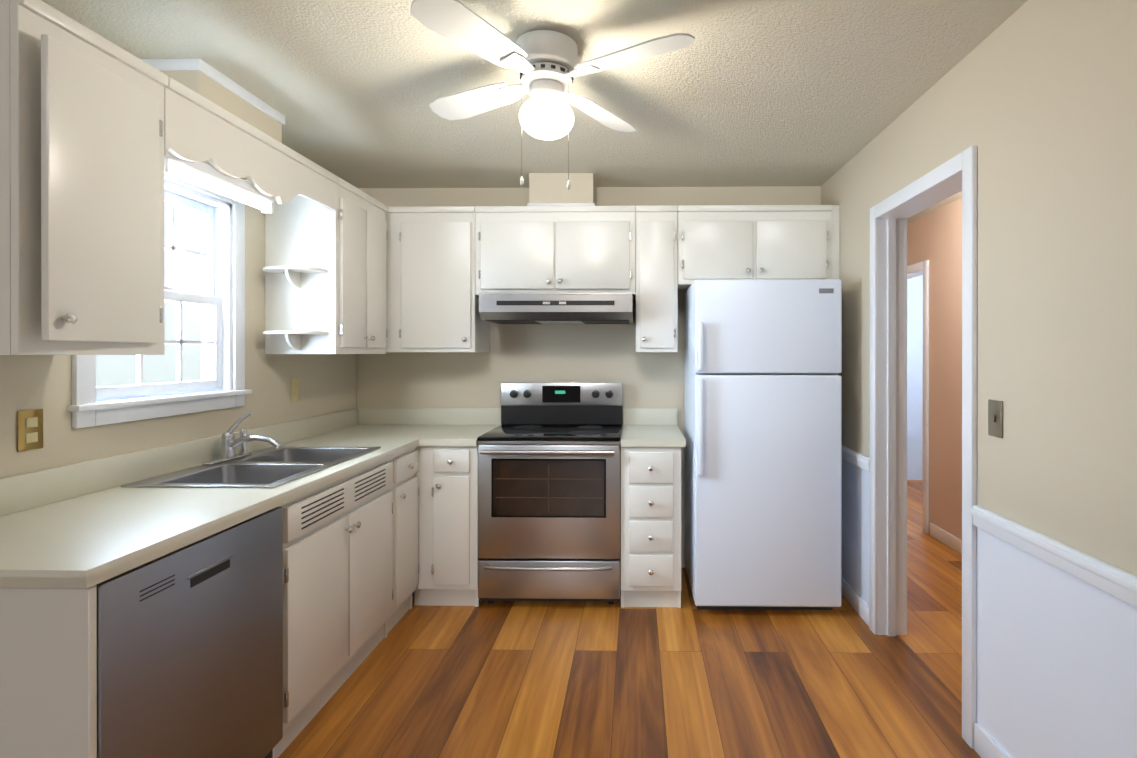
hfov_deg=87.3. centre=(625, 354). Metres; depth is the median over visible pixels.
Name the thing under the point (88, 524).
countertop
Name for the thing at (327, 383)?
wall
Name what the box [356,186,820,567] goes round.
wall
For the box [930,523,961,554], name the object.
baseboard
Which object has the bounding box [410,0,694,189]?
ceiling fan
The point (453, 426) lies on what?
countertop
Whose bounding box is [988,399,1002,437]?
switch plate
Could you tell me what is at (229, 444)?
faucet
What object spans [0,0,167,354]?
upper cabinet
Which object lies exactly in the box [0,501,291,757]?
base cabinet
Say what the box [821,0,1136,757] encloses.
wall
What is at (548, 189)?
chase
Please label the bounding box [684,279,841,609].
fridge
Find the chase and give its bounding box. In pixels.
[527,173,596,205]
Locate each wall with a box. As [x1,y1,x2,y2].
[0,160,355,477]
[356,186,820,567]
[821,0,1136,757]
[907,198,961,539]
[907,275,922,479]
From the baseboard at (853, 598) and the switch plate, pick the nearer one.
the switch plate
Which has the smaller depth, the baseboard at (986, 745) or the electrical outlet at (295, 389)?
the baseboard at (986, 745)
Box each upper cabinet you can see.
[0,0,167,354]
[263,177,387,353]
[385,205,839,351]
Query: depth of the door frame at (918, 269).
4.53 m
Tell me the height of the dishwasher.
0.870 m
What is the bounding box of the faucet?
[201,411,280,464]
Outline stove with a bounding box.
[477,382,622,603]
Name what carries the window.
in the wall at (327, 383)
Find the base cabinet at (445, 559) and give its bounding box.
[412,446,481,606]
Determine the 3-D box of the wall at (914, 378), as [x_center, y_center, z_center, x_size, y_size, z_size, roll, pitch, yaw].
[3.347,0.144,6.479,1.770,2.440,0.100,0,0,1]
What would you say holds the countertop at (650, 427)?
on the base cabinet at (650, 526)
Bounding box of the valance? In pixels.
[164,77,337,212]
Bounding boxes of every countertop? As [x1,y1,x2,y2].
[0,408,443,587]
[424,408,500,445]
[621,409,685,446]
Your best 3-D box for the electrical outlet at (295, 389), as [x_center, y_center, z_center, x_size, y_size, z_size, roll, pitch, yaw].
[-1.748,0.189,3.140,0.008,0.120,0.074,0,0,1]
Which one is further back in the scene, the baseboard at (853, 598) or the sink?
the baseboard at (853, 598)
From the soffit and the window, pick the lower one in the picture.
the window
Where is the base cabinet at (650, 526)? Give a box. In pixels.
[621,447,680,607]
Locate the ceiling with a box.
[41,0,1027,223]
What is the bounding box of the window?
[67,173,251,428]
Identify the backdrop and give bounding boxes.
[96,201,200,386]
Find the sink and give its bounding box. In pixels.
[120,446,380,487]
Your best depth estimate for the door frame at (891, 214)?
2.88 m
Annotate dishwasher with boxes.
[96,507,282,757]
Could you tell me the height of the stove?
1.190 m
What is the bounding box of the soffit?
[141,58,284,142]
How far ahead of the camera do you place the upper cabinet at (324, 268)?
2.88 m
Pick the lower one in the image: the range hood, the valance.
the range hood
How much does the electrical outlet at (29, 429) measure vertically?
0.120 m
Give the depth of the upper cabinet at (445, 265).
3.44 m
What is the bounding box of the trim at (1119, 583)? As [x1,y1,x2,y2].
[841,445,1136,607]
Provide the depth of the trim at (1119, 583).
1.64 m
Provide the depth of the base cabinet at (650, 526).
3.16 m
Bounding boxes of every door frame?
[869,146,976,748]
[907,260,928,532]
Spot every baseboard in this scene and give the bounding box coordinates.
[841,576,869,625]
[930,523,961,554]
[974,723,1008,757]
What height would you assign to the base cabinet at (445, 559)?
0.874 m
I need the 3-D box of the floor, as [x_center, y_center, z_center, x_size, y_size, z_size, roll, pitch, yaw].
[1.152,1.401,2.217,6.640,0.060,8.900,0,0,1]
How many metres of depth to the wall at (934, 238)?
4.29 m
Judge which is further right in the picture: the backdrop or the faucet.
the faucet
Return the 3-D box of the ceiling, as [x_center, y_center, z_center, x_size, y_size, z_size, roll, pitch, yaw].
[1.152,-1.099,2.213,6.640,0.060,8.900,0,0,1]
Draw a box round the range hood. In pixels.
[479,292,632,323]
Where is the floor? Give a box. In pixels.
[278,480,980,757]
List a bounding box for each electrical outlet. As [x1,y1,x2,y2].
[17,409,42,451]
[291,378,299,401]
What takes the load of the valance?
attached to the upper cabinet at (324, 268)

